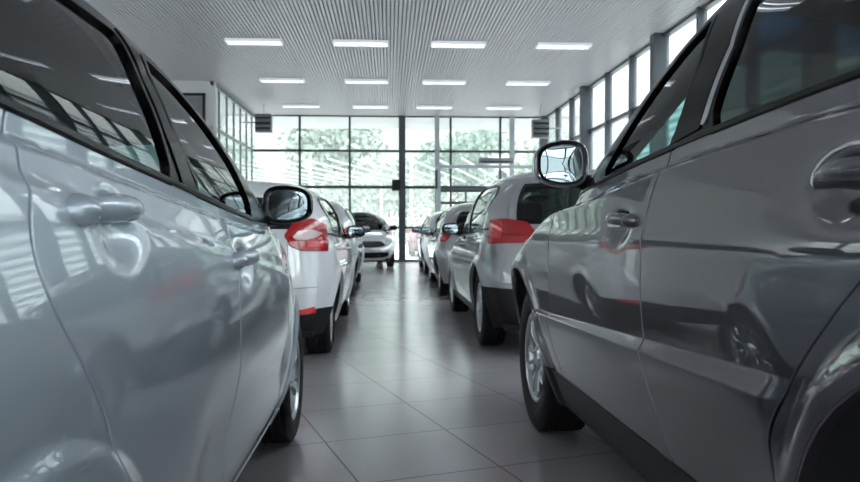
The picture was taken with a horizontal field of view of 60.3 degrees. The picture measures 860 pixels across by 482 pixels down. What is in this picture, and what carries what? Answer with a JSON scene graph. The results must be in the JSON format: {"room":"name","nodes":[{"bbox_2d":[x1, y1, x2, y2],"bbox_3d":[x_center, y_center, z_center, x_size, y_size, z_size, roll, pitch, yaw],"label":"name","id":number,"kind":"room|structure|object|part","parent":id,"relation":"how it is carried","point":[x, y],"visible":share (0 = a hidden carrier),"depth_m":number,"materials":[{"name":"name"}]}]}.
{"room":"car showroom","nodes":[
{"label":"car showroom","id":0,"kind":"room"},
{"bbox_2d":[107,81,216,171],"bbox_3d":[-7.721,-1.484,17.134,5.480,4.460,0.120,0,1,-3],"label":"wall","id":1,"kind":"structure","parent":0,"point":[146,155],"depth_m":17.15,"materials":[{"name":"white paint"}]},
{"bbox_2d":[183,93,205,121],"bbox_3d":[-5.509,-3.005,17.143,0.600,0.840,0.050,0,1,-3],"label":"framed picture","id":2,"kind":"object","parent":1,"relation":"attached to","point":[198,100],"visible":0.31,"depth_m":17.13,"materials":[{"name":"black glass"}]},
{"bbox_2d":[185,96,201,116],"bbox_3d":[-5.510,-3.005,17.147,0.500,0.740,0.022,0,1,-3],"label":"print","id":3,"kind":"object","parent":2,"relation":"attached to","point":[196,101],"depth_m":17.14},
{"bbox_2d":[210,81,253,180],"bbox_3d":[-5.205,-1.535,19.817,0.080,4.460,5.200,0,1,-3],"label":"window","id":4,"kind":"structure","parent":1,"relation":"in","point":[221,90],"depth_m":19.74,"materials":[{"name":"grey metal"}]},
{"bbox_2d":[254,115,538,261],"bbox_3d":[-0.891,-1.589,22.659,8.970,4.460,0.280,0,1,-3],"label":"window","id":5,"kind":"structure","parent":0,"point":[450,151],"depth_m":22.56,"materials":[{"name":"grey metal"}]},
{"bbox_2d":[392,180,400,190],"bbox_3d":[-1.025,-1.690,22.456,0.260,0.330,0.188,0,1,-3],"label":"loudspeaker","id":6,"kind":"object","parent":5,"relation":"attached to","point":[396,184],"visible":1,"depth_m":22.36,"materials":[{"name":"black plastic"}]},
{"bbox_2d":[393,181,399,189],"bbox_3d":[-1.020,-1.688,22.366,0.220,0.270,0.008,0,1,-3],"label":"grille","id":7,"kind":"object","parent":6,"relation":"attached to","point":[396,184],"depth_m":22.36,"materials":[{"name":"black metal"}]},
{"bbox_2d":[87,0,709,116],"bbox_3d":[-2.681,-3.564,7.197,14.450,0.076,30.800,0,1,-3],"label":"ceiling","id":8,"kind":"structure","parent":0,"point":[606,59],"depth_m":14.05,"materials":[{"name":"white metal"}]},
{"bbox_2d":[224,38,282,45],"bbox_3d":[-3.191,-3.615,13.428,1.000,0.055,0.300,0,1,-3],"label":"ceiling light","id":9,"kind":"object","parent":8,"relation":"attached to","point":[230,41],"visible":1,"depth_m":13.36,"materials":[{"name":"white plastic"}]},
{"bbox_2d":[243,104,272,132],"bbox_3d":[-4.764,-3.386,20.398,0.790,0.780,0.320,0,1,-3],"label":"heater","id":10,"kind":"object","parent":8,"relation":"hanging from","point":[263,122],"visible":1,"depth_m":20.29,"materials":[{"name":"grey metal"}]},
{"bbox_3d":[-4.582,-3.450,20.274,0.400,0.052,0.055,0,1,-3],"label":"louvre blade","id":11,"kind":"part","parent":10,"relation":"part of","materials":[{"name":"grey metal"}]},
{"bbox_3d":[-4.582,-3.236,20.278,0.400,0.052,0.055,0,1,-3],"label":"louvre blade","id":12,"kind":"part","parent":10,"relation":"part of","materials":[{"name":"black plastic"}]},
{"bbox_3d":[-4.582,-3.022,20.282,0.400,0.052,0.055,0,1,-3],"label":"louvre blade","id":13,"kind":"part","parent":10,"relation":"part of","materials":[{"name":"grey metal"}]},
{"bbox_3d":[-4.590,-3.247,20.435,0.440,0.500,0.270,0,1,-3],"label":"casing","id":14,"kind":"part","parent":10,"relation":"part of","materials":[{"name":"grey metal"}]},
{"bbox_2d":[259,78,304,82],"bbox_3d":[-3.387,-3.682,16.972,1.000,0.055,0.300,0,1,-3],"label":"ceiling light","id":15,"kind":"object","parent":8,"relation":"attached to","point":[262,80],"visible":1,"depth_m":16.86,"materials":[{"name":"white plastic"}]},
{"bbox_2d":[282,104,319,107],"bbox_3d":[-3.587,-3.750,20.566,1.000,0.055,0.300,0,1,-3],"label":"ceiling light","id":16,"kind":"object","parent":8,"relation":"attached to","point":[283,105],"visible":1,"depth_m":20.47,"materials":[{"name":"white plastic"}]},
{"bbox_2d":[333,39,387,46],"bbox_3d":[-1.264,-3.617,13.535,1.000,0.055,0.300,0,1,-3],"label":"ceiling light","id":17,"kind":"object","parent":8,"relation":"attached to","point":[336,42],"visible":1,"depth_m":13.51,"materials":[{"name":"white plastic"}]},
{"bbox_2d":[345,79,387,83],"bbox_3d":[-1.460,-3.684,17.079,1.000,0.055,0.300,0,1,-3],"label":"ceiling light","id":18,"kind":"object","parent":8,"relation":"attached to","point":[347,81],"visible":1,"depth_m":17.06,"materials":[{"name":"white plastic"}]},
{"bbox_2d":[352,105,388,108],"bbox_3d":[-1.659,-3.752,20.673,1.000,0.055,0.300,0,1,-3],"label":"ceiling light","id":19,"kind":"object","parent":8,"relation":"attached to","point":[353,106],"visible":1,"depth_m":20.55,"materials":[{"name":"white plastic"}]},
{"bbox_2d":[417,105,452,108],"bbox_3d":[0.128,-3.754,20.772,1.000,0.055,0.300,0,1,-3],"label":"ceiling light","id":20,"kind":"object","parent":8,"relation":"attached to","point":[418,106],"visible":1,"depth_m":20.64,"materials":[{"name":"white plastic"}]},
{"bbox_2d":[422,80,465,84],"bbox_3d":[0.327,-3.686,17.178,1.000,0.055,0.300,0,1,-3],"label":"ceiling light","id":21,"kind":"object","parent":8,"relation":"attached to","point":[432,82],"visible":1,"depth_m":17.16,"materials":[{"name":"white plastic"}]},
{"bbox_2d":[431,41,485,47],"bbox_3d":[0.523,-3.619,13.634,1.000,0.055,0.300,0,1,-3],"label":"ceiling light","id":22,"kind":"object","parent":8,"relation":"attached to","point":[434,44],"visible":1,"depth_m":13.60,"materials":[{"name":"white plastic"}]},
{"bbox_2d":[486,106,521,109],"bbox_3d":[2.085,-3.756,20.880,1.000,0.055,0.300,0,1,-3],"label":"ceiling light","id":23,"kind":"object","parent":8,"relation":"attached to","point":[487,107],"visible":1,"depth_m":20.80,"materials":[{"name":"white plastic"}]},
{"bbox_2d":[506,80,549,85],"bbox_3d":[2.284,-3.688,17.286,1.000,0.055,0.300,0,1,-3],"label":"ceiling light","id":24,"kind":"object","parent":8,"relation":"attached to","point":[509,82],"visible":1,"depth_m":17.23,"materials":[{"name":"white plastic"}]},
{"bbox_2d":[531,104,560,138],"bbox_3d":[3.226,-3.312,20.441,0.810,0.930,0.320,0,1,-3],"label":"heater","id":25,"kind":"object","parent":8,"relation":"hanging from","point":[540,128],"visible":1,"depth_m":20.32,"materials":[{"name":"grey metal"}]},
{"bbox_3d":[3.050,-3.098,20.460,0.460,0.500,0.270,0,1,-3],"label":"casing","id":26,"kind":"part","parent":25,"relation":"part of","materials":[{"name":"grey metal"}]},
{"bbox_3d":[3.059,-3.229,20.300,0.420,0.052,0.055,0,1,-3],"label":"louvre blade","id":27,"kind":"part","parent":25,"relation":"part of","materials":[{"name":"black plastic"}]},
{"bbox_3d":[3.059,-3.158,20.302,0.420,0.052,0.055,0,1,-3],"label":"louvre blade","id":28,"kind":"part","parent":25,"relation":"part of","materials":[{"name":"grey metal"}]},
{"bbox_3d":[3.059,-3.015,20.304,0.420,0.052,0.055,0,1,-3],"label":"louvre blade","id":29,"kind":"part","parent":25,"relation":"part of","materials":[{"name":"grey metal"}]},
{"bbox_3d":[3.059,-2.944,20.306,0.420,0.052,0.055,0,1,-3],"label":"louvre blade","id":30,"kind":"part","parent":25,"relation":"part of","materials":[{"name":"black plastic"}]},
{"bbox_2d":[535,42,591,49],"bbox_3d":[2.480,-3.621,13.742,1.000,0.055,0.300,0,1,-3],"label":"ceiling light","id":31,"kind":"object","parent":8,"relation":"attached to","point":[540,45],"visible":1,"depth_m":13.67,"materials":[{"name":"white plastic"}]},
{"bbox_2d":[238,262,646,481],"bbox_3d":[-2.586,0.980,7.388,14.650,0.100,31.000,0,1,-3],"label":"floor","id":32,"kind":"structure","parent":0,"point":[406,389],"depth_m":4.32,"materials":[{"name":"tile"}]},
{"bbox_2d":[0,0,312,481],"bbox_3d":[-1.428,0.183,2.285,1.996,1.683,4.393,0,1,-3],"label":"car","id":33,"kind":"object","parent":32,"relation":"on","point":[150,328],"visible":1,"depth_m":1.45,"materials":[{"name":"silver metal"}]},
{"bbox_3d":[-0.516,0.339,0.765,0.261,1.056,0.917,0,1,16],"label":"quarter panel","id":34,"kind":"part","parent":33,"relation":"part of","materials":[{"name":"silver metal"}]},
{"bbox_3d":[-0.524,-0.054,1.227,0.079,0.047,0.280,0,1,-3],"label":"door handle","id":35,"kind":"part","parent":33,"relation":"part of","materials":[{"name":"silver metal"}]},
{"bbox_3d":[-0.546,0.290,1.547,0.137,0.964,1.195,0,1,-3],"label":"door","id":36,"kind":"part","parent":33,"relation":"part of","materials":[{"name":"silver metal"}]},
{"bbox_3d":[-0.644,-0.300,1.753,0.104,0.347,0.304,0,1,4],"label":"pillar trim","id":37,"kind":"part","parent":33,"relation":"part of","materials":[{"name":"black plastic"}]},
{"bbox_3d":[-0.750,-0.289,1.905,0.329,0.563,2.917,0,1,-3],"label":"frame","id":38,"kind":"part","parent":33,"relation":"part of","materials":[{"name":"black"}]},
{"bbox_3d":[-0.808,-0.308,1.931,0.205,0.537,2.786,0,1,-3],"label":"roof rail","id":39,"kind":"part","parent":33,"relation":"part of","materials":[{"name":"black metal"}]},
{"bbox_3d":[-0.548,0.048,2.204,0.079,0.047,0.280,0,1,-3],"label":"door handle","id":40,"kind":"part","parent":33,"relation":"part of","materials":[{"name":"silver metal"}]},
{"bbox_3d":[-0.597,0.322,2.534,0.100,0.863,1.039,0,1,-3],"label":"door","id":41,"kind":"part","parent":33,"relation":"part of","materials":[{"name":"silver metal"}]},
{"bbox_3d":[-0.656,0.788,2.301,0.101,0.103,2.066,0,1,-4],"label":"sill","id":42,"kind":"part","parent":33,"relation":"part of","materials":[{"name":"silver metal"}]},
{"bbox_2d":[262,185,312,226],"bbox_3d":[-0.578,-0.135,2.994,0.220,0.172,0.189,0,1,-3],"label":"mirror","id":43,"kind":"object","parent":33,"relation":"attached to","point":[282,204],"depth_m":2.92,"materials":[{"name":"black mirror"}]},
{"bbox_2d":[198,180,364,352],"bbox_3d":[-1.788,0.182,7.640,2.137,1.493,4.300,0,1,1],"label":"car","id":44,"kind":"object","parent":32,"relation":"on","point":[321,261],"visible":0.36,"depth_m":5.92,"materials":[{"name":"white paint"}]},
{"bbox_3d":[-1.013,0.155,5.730,0.271,0.411,0.120,-1,2,-44],"label":"quarter panel","id":45,"kind":"part","parent":44,"relation":"part of","materials":[{"name":"white paint"}]},
{"bbox_2d":[284,218,328,250],"bbox_3d":[-0.945,-0.047,5.874,0.126,0.267,0.486,1,1,34],"label":"tail light","id":46,"kind":"object","parent":44,"relation":"attached to","point":[310,234],"depth_m":5.82,"materials":[{"name":"red plastic"}]},
{"bbox_2d":[299,307,315,314],"bbox_3d":[-0.954,0.540,5.721,0.185,0.059,0.028,-1,1,-43],"label":"fog light","id":47,"kind":"object","parent":44,"relation":"attached to","point":[302,310],"depth_m":5.72,"materials":[{"name":"red plastic"}]},
{"bbox_3d":[-1.122,-0.252,7.191,0.243,0.460,2.690,0,1,-3],"label":"roof rail","id":48,"kind":"part","parent":44,"relation":"part of","materials":[{"name":"white metal"}]},
{"bbox_3d":[-1.065,-0.228,7.211,0.373,0.497,2.732,0,1,-3],"label":"frame","id":49,"kind":"part","parent":44,"relation":"part of","materials":[{"name":"white paint"}]},
{"bbox_3d":[-0.825,0.331,6.223,0.223,0.804,0.962,0,1,14],"label":"quarter panel","id":50,"kind":"part","parent":44,"relation":"part of","materials":[{"name":"white paint"}]},
{"bbox_3d":[-0.841,0.329,6.890,0.112,0.783,1.092,0,1,-3],"label":"door","id":51,"kind":"part","parent":44,"relation":"part of","materials":[{"name":"white paint"}]},
{"bbox_3d":[-0.909,0.325,7.931,0.094,0.753,1.073,0,1,-3],"label":"door","id":52,"kind":"part","parent":44,"relation":"part of","materials":[{"name":"white paint"}]},
{"bbox_2d":[345,225,364,238],"bbox_3d":[-0.842,-0.095,8.186,0.256,0.161,0.199,0,1,-3],"label":"mirror","id":53,"kind":"object","parent":44,"relation":"attached to","point":[353,231],"depth_m":8.11,"materials":[{"name":"silver metal"}]},
{"bbox_2d":[327,200,370,294],"bbox_3d":[-2.030,0.066,12.849,2.057,1.518,4.110,0,1,-8],"label":"car","id":54,"kind":"object","parent":32,"relation":"on","point":[345,215],"visible":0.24,"depth_m":11.60,"materials":[{"name":"silver metal"}]},
{"bbox_3d":[-1.463,-0.370,12.434,0.232,0.481,2.582,0,1,-3],"label":"roof rail","id":55,"kind":"part","parent":54,"relation":"part of","materials":[{"name":"silver metal"}]},
{"bbox_3d":[-1.410,-0.347,12.455,0.356,0.517,2.624,0,1,-3],"label":"frame","id":56,"kind":"part","parent":54,"relation":"part of","materials":[{"name":"silver metal"}]},
{"bbox_3d":[-1.176,0.232,11.492,0.214,0.803,0.901,0,1,14],"label":"quarter panel","id":57,"kind":"part","parent":54,"relation":"part of","materials":[{"name":"silver metal"}]},
{"bbox_3d":[-1.190,0.229,12.117,0.112,0.785,1.071,0,1,-3],"label":"door","id":58,"kind":"part","parent":54,"relation":"part of","materials":[{"name":"silver metal"}]},
{"bbox_3d":[-1.258,0.223,13.133,0.095,0.759,1.043,0,1,-3],"label":"door","id":59,"kind":"part","parent":54,"relation":"part of","materials":[{"name":"silver metal"}]},
{"bbox_2d":[362,225,370,232],"bbox_3d":[-1.190,-0.203,13.373,0.258,0.161,0.199,0,1,-3],"label":"mirror","id":60,"kind":"object","parent":54,"relation":"attached to","point":[367,228],"depth_m":13.31,"materials":[{"name":"silver mirror"}]},
{"bbox_2d":[352,212,397,266],"bbox_3d":[-1.922,-0.065,20.562,1.915,1.488,3.639,0,1,-16],"label":"car","id":61,"kind":"object","parent":32,"relation":"on","point":[379,244],"visible":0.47,"depth_m":19.35,"materials":[{"name":"silver metal"}]},
{"bbox_2d":[362,241,367,247],"bbox_3d":[-1.801,0.088,18.880,0.473,0.157,0.215,0,1,-2],"label":"headlight assembly","id":62,"kind":"object","parent":61,"relation":"attached to","point":[365,243],"depth_m":18.87,"materials":[{"name":"black"}]},
{"bbox_2d":[361,230,389,243],"bbox_3d":[-1.682,-0.100,19.431,1.386,0.364,1.106,0,1,-11],"label":"hood","id":63,"kind":"object","parent":61,"relation":"attached to","point":[375,236],"depth_m":19.23,"materials":[{"name":"silver metal"}]},
{"bbox_2d":[368,241,384,247],"bbox_3d":[-1.371,0.086,18.961,0.473,0.157,0.215,0,1,-19],"label":"grille","id":64,"kind":"object","parent":61,"relation":"attached to","point":[371,244],"depth_m":18.96,"materials":[{"name":"black plastic"}]},
{"bbox_3d":[-1.398,-0.504,21.037,0.316,0.467,2.239,0,1,-11],"label":"frame","id":65,"kind":"part","parent":61,"relation":"part of","materials":[{"name":"black"}]},
{"bbox_2d":[389,225,397,230],"bbox_3d":[-1.023,-0.355,20.391,0.262,0.161,0.183,0,1,-3],"label":"mirror","id":66,"kind":"object","parent":61,"relation":"attached to","point":[393,227],"depth_m":20.34,"materials":[{"name":"black plastic"}]},
{"bbox_2d":[412,211,442,274],"bbox_3d":[0.558,0.001,17.889,2.037,1.458,4.128,0,1,1],"label":"car","id":67,"kind":"object","parent":32,"relation":"on","point":[430,221],"visible":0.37,"depth_m":16.41,"materials":[{"name":"silver metal"}]},
{"bbox_2d":[412,227,419,233],"bbox_3d":[-0.329,-0.256,18.328,0.251,0.161,0.199,0,1,-3],"label":"mirror","id":68,"kind":"object","parent":67,"relation":"attached to","point":[415,230],"depth_m":18.25,"materials":[{"name":"silver mirror"}]},
{"bbox_3d":[-0.232,0.149,18.097,0.093,0.719,1.043,0,1,-3],"label":"door","id":69,"kind":"part","parent":67,"relation":"part of","materials":[{"name":"silver metal"}]},
{"bbox_3d":[-0.133,0.158,16.448,0.212,0.763,0.919,0,1,-20],"label":"quarter panel","id":70,"kind":"part","parent":67,"relation":"part of","materials":[{"name":"silver metal"}]},
{"bbox_3d":[-0.013,-0.391,17.426,0.354,0.497,2.638,0,1,-3],"label":"frame","id":71,"kind":"part","parent":67,"relation":"part of","materials":[{"name":"silver metal"}]},
{"bbox_2d":[420,202,489,295],"bbox_3d":[0.887,0.084,12.930,2.080,1.477,4.267,0,1,-3],"label":"car","id":72,"kind":"object","parent":32,"relation":"on","point":[439,246],"visible":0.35,"depth_m":11.30,"materials":[{"name":"silver metal"}]},
{"bbox_2d":[420,227,431,234],"bbox_3d":[-0.053,-0.173,13.387,0.254,0.161,0.199,0,1,-3],"label":"mirror","id":73,"kind":"object","parent":72,"relation":"attached to","point":[425,230],"depth_m":13.31,"materials":[{"name":"silver mirror"}]},
{"bbox_3d":[0.043,0.239,13.141,0.093,0.726,1.072,0,1,-3],"label":"door","id":74,"kind":"part","parent":72,"relation":"part of","materials":[{"name":"silver metal"}]},
{"bbox_3d":[0.090,0.248,12.098,0.112,0.748,1.092,0,1,-3],"label":"door","id":75,"kind":"part","parent":72,"relation":"part of","materials":[{"name":"silver metal"}]},
{"bbox_3d":[0.146,0.252,11.436,0.217,0.765,0.959,0,1,-20],"label":"quarter panel","id":76,"kind":"part","parent":72,"relation":"part of","materials":[{"name":"silver metal"}]},
{"bbox_2d":[440,232,450,241],"bbox_3d":[0.215,-0.077,11.176,0.085,0.190,0.290,-1,1,-27],"label":"tail light","id":77,"kind":"object","parent":72,"relation":"attached to","point":[443,237],"depth_m":11.12,"materials":[{"name":"red plastic"}]},
{"bbox_3d":[0.266,-0.312,12.441,0.354,0.507,2.729,0,1,-3],"label":"frame","id":78,"kind":"part","parent":72,"relation":"part of","materials":[{"name":"silver metal"}]},
{"bbox_3d":[0.356,0.075,10.979,0.203,0.373,0.115,1,1,41],"label":"quarter panel","id":79,"kind":"part","parent":72,"relation":"part of","materials":[{"name":"silver metal"}]},
{"bbox_3d":[0.323,-0.336,12.427,0.229,0.469,2.688,0,1,-3],"label":"roof rail","id":80,"kind":"part","parent":72,"relation":"part of","materials":[{"name":"silver metal"}]},
{"bbox_2d":[435,165,531,211],"bbox_3d":[1.746,-0.803,22.345,3.240,2.900,0.950,0,1,-3],"label":"frame","id":81,"kind":"object","parent":32,"relation":"on","point":[438,167],"visible":0.53,"depth_m":21.82,"materials":[{"name":"grey metal"}]},
{"bbox_2d":[478,158,513,163],"bbox_3d":[1.946,-2.357,21.777,1.040,0.170,0.226,0,1,-3],"label":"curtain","id":82,"kind":"object","parent":81,"relation":"on","point":[480,160],"visible":1,"depth_m":21.67,"materials":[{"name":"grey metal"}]},
{"bbox_2d":[480,161,512,162],"bbox_3d":[1.952,-2.320,21.669,0.960,0.040,0.008,0,1,-3],"label":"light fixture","id":83,"kind":"object","parent":82,"relation":"attached to","point":[480,161],"depth_m":21.67,"materials":[{"name":"black plastic"}]},
{"bbox_2d":[442,169,595,344],"bbox_3d":[1.187,0.106,8.078,2.117,1.618,4.272,0,1,0],"label":"car","id":84,"kind":"object","parent":32,"relation":"on","point":[481,259],"visible":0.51,"depth_m":6.36,"materials":[{"name":"silver metal"}]},
{"bbox_2d":[442,223,460,235],"bbox_3d":[0.260,-0.131,8.527,0.258,0.161,0.198,0,1,-3],"label":"mirror","id":85,"kind":"object","parent":84,"relation":"attached to","point":[448,228],"depth_m":8.45,"materials":[{"name":"silver metal"}]},
{"bbox_3d":[0.357,0.268,8.287,0.097,0.720,1.060,0,1,-4],"label":"door","id":86,"kind":"part","parent":84,"relation":"part of","materials":[{"name":"silver metal"}]},
{"bbox_3d":[0.398,0.645,8.015,0.105,0.112,1.853,0,1,-4],"label":"sill","id":87,"kind":"part","parent":84,"relation":"part of","materials":[{"name":"black plastic"}]},
{"bbox_3d":[0.409,0.256,7.255,0.104,0.725,1.083,0,1,-4],"label":"door","id":88,"kind":"part","parent":84,"relation":"part of","materials":[{"name":"silver metal"}]},
{"bbox_3d":[0.471,0.304,6.600,0.226,0.844,1.006,0,1,-20],"label":"quarter panel","id":89,"kind":"part","parent":84,"relation":"part of","materials":[{"name":"silver metal"}]},
{"bbox_3d":[0.605,-0.315,7.589,0.385,0.598,2.736,0,1,-4],"label":"frame","id":90,"kind":"part","parent":84,"relation":"part of","materials":[{"name":"silver metal"}]},
{"bbox_3d":[0.664,-0.337,7.575,0.256,0.563,2.695,0,1,-4],"label":"roof rail","id":91,"kind":"part","parent":84,"relation":"part of","materials":[{"name":"silver metal"}]},
{"bbox_2d":[487,218,534,243],"bbox_3d":[0.652,-0.082,6.241,0.122,0.220,0.526,-1,1,-41],"label":"tail light","id":92,"kind":"object","parent":84,"relation":"attached to","point":[500,230],"depth_m":6.19,"materials":[{"name":"red plastic"}]},
{"bbox_3d":[0.712,0.127,6.115,0.245,0.452,0.119,1,1,38],"label":"quarter panel","id":93,"kind":"part","parent":84,"relation":"part of","materials":[{"name":"silver metal"}]},
{"bbox_2d":[511,0,859,481],"bbox_3d":[1.488,0.076,2.498,2.110,1.889,4.707,0,1,-4],"label":"car","id":94,"kind":"object","parent":32,"relation":"on","point":[695,307],"visible":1,"depth_m":1.68,"materials":[{"name":"grey paint"}]},
{"bbox_2d":[532,140,591,189],"bbox_3d":[0.525,-0.290,2.910,0.253,0.197,0.192,0,1,-3],"label":"mirror","id":95,"kind":"object","parent":94,"relation":"attached to","point":[561,163],"depth_m":2.83,"materials":[{"name":"silver metal"}]},
{"bbox_3d":[0.628,0.165,2.624,0.162,0.854,1.233,0,1,-4],"label":"door","id":96,"kind":"part","parent":94,"relation":"part of","materials":[{"name":"grey paint"}]},
{"bbox_3d":[0.598,-0.070,2.337,0.075,0.041,0.250,0,1,-4],"label":"door handle","id":97,"kind":"part","parent":94,"relation":"part of","materials":[{"name":"grey paint"}]},
{"bbox_3d":[0.678,0.680,2.420,0.141,0.195,2.067,0,1,-4],"label":"sill","id":98,"kind":"part","parent":94,"relation":"part of","materials":[{"name":"black plastic"}]},
{"bbox_3d":[0.854,-0.452,1.849,0.377,0.648,2.819,0,1,-4],"label":"frame","id":99,"kind":"part","parent":94,"relation":"part of","materials":[{"name":"black plastic"}]},
{"bbox_3d":[0.722,-0.449,1.885,0.109,0.376,0.300,0,1,-4],"label":"pillar trim","id":100,"kind":"part","parent":94,"relation":"part of","materials":[{"name":"black plastic"}]},
{"bbox_3d":[0.671,0.160,1.590,0.093,0.904,1.066,0,1,-4],"label":"door","id":101,"kind":"part","parent":94,"relation":"part of","materials":[{"name":"grey paint"}]},
{"bbox_3d":[0.745,0.260,0.870,0.249,1.087,1.111,0,1,-17],"label":"quarter panel","id":102,"kind":"part","parent":94,"relation":"part of","materials":[{"name":"grey paint"}]},
{"bbox_3d":[0.695,-0.117,1.215,0.075,0.041,0.250,0,1,-4],"label":"door handle","id":103,"kind":"part","parent":94,"relation":"part of","materials":[{"name":"grey paint"}]},
{"bbox_2d":[217,0,722,129],"bbox_3d":[-2.084,-3.787,9.079,15.850,0.250,34.500,0,1,-3],"label":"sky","id":104,"kind":"structure","parent":0,"point":[278,122],"depth_m":24.72,"materials":[{"name":"grey"}]},
{"bbox_2d":[539,0,721,168],"bbox_3d":[4.351,-1.304,7.579,0.270,4.460,30.700,0,1,-3],"label":"window","id":105,"kind":"structure","parent":0,"point":[700,14],"depth_m":15.16,"materials":[{"name":"grey metal"}]},
{"label":"outside","id":106,"kind":"structure","parent":0,"visible":0},
{"bbox_2d":[394,240,418,259],"bbox_3d":[-5.060,-0.539,91.366,180.000,0.040,137.000,0,1,-3],"label":"ground","id":107,"kind":"structure","parent":106,"point":[396,251],"depth_m":31.49,"materials":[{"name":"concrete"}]},
{"bbox_2d":[217,128,264,180],"bbox_3d":[-16.444,-5.013,56.360,7.426,10.248,7.776,0,1,-3],"label":"tree","id":108,"kind":"object","parent":107,"relation":"on","point":[230,130],"visible":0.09,"depth_m":55.21,"materials":[{"name":"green plant"}]},
{"bbox_2d":[249,180,320,194],"bbox_3d":[-12.264,-2.022,51.678,9.300,4.712,2.184,0,1,-3],"label":"bank","id":109,"kind":"object","parent":107,"relation":"on","point":[318,191],"visible":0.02,"depth_m":51.55,"materials":[{"name":"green plant"}]},
{"bbox_2d":[277,128,391,204],"bbox_3d":[-7.233,-6.167,56.493,9.305,12.552,8.479,0,1,-3],"label":"tree","id":110,"kind":"object","parent":107,"relation":"on","point":[317,139],"visible":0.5,"depth_m":54.22,"materials":[{"name":"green plant"}]},
{"bbox_2d":[235,157,528,225],"bbox_3d":[-2.771,-1.686,41.017,23.256,4.160,18.364,0,1,3],"label":"pergola","id":111,"kind":"object","parent":107,"relation":"on","point":[464,159],"visible":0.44,"depth_m":37.94,"materials":[{"name":"grey paint"}]},
{"bbox_3d":[-5.336,-1.505,33.033,0.120,4.100,0.120,0,1,-3],"label":"post","id":112,"kind":"part","parent":111,"relation":"part of","materials":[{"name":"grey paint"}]},
{"bbox_3d":[-3.225,-1.810,49.172,0.120,4.100,0.120,0,1,-3],"label":"post","id":113,"kind":"part","parent":111,"relation":"part of","materials":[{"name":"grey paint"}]},
{"bbox_3d":[-0.843,-1.510,33.282,0.120,4.100,0.120,0,1,-3],"label":"post","id":114,"kind":"part","parent":111,"relation":"part of","materials":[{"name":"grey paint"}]},
{"bbox_2d":[323,171,453,242],"bbox_3d":[-2.921,-2.311,52.192,9.331,5.330,2.232,0,1,-3],"label":"bank","id":115,"kind":"object","parent":107,"relation":"on","point":[375,195],"visible":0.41,"depth_m":51.77,"materials":[{"name":"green plant"}]},
{"bbox_2d":[366,156,422,237],"bbox_3d":[-3.362,-3.868,67.396,5.955,7.542,6.436,0,1,-3],"label":"tree","id":116,"kind":"object","parent":107,"relation":"on","point":[384,171],"visible":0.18,"depth_m":66.84,"materials":[{"name":"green plant"}]},
{"bbox_2d":[376,213,429,243],"bbox_3d":[-2.807,-0.834,50.405,32.030,2.100,0.060,0,1,-3],"label":"picket fence","id":117,"kind":"object","parent":107,"relation":"on","point":[386,218],"visible":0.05,"depth_m":50.44,"materials":[{"name":"grey paint"}]},
{"bbox_2d":[405,220,423,256],"bbox_3d":[-0.068,-0.144,30.518,2.020,1.467,3.936,0,1,-3],"label":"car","id":118,"kind":"object","parent":107,"relation":"on","point":[412,238],"visible":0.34,"depth_m":28.92,"materials":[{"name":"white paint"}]},
{"bbox_3d":[-0.785,0.018,29.151,0.208,0.762,0.880,0,1,-21],"label":"quarter panel","id":119,"kind":"part","parent":118,"relation":"part of","materials":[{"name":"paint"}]},
{"bbox_2d":[390,170,457,236],"bbox_3d":[-0.719,-3.732,78.023,7.400,6.850,8.400,0,1,-3],"label":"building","id":120,"kind":"structure","parent":107,"relation":"on","point":[395,170],"depth_m":74.01,"materials":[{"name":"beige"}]},
{"bbox_2d":[413,130,508,204],"bbox_3d":[2.290,-4.654,57.391,7.381,9.492,6.072,0,1,-3],"label":"tree","id":121,"kind":"object","parent":107,"relation":"on","point":[482,142],"visible":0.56,"depth_m":56.43,"materials":[{"name":"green plant"}]},
{"bbox_2d":[458,182,495,201],"bbox_3d":[6.565,-1.949,52.705,9.348,4.534,2.146,0,1,-3],"label":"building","id":122,"kind":"structure","parent":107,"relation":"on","point":[472,197],"depth_m":52.19,"materials":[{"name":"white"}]},
{"bbox_2d":[482,148,533,201],"bbox_3d":[10.553,-4.981,80.627,9.400,9.250,8.400,0,1,-3],"label":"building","id":123,"kind":"structure","parent":107,"relation":"on","point":[503,173],"depth_m":76.39,"materials":[{"name":"white"}]},
{"bbox_2d":[501,128,578,173],"bbox_3d":[9.354,-4.598,60.133,7.624,9.276,6.893,0,1,-3],"label":"tree","id":124,"kind":"object","parent":107,"relation":"on","point":[529,157],"visible":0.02,"depth_m":58.67,"materials":[{"name":"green plant"}]},
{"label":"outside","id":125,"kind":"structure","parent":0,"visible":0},
{"bbox_3d":[48.525,1.489,-15.815,84.850,0.040,83.000,0,1,-3],"label":"ground","id":126,"kind":"structure","parent":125,"visible":0},
{"bbox_2d":[627,100,684,159],"bbox_3d":[16.200,-3.337,14.858,3.400,8.450,66.400,0,1,-3],"label":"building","id":127,"kind":"structure","parent":126,"relation":"on","point":[673,120],"depth_m":40.38,"materials":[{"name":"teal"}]}
]}

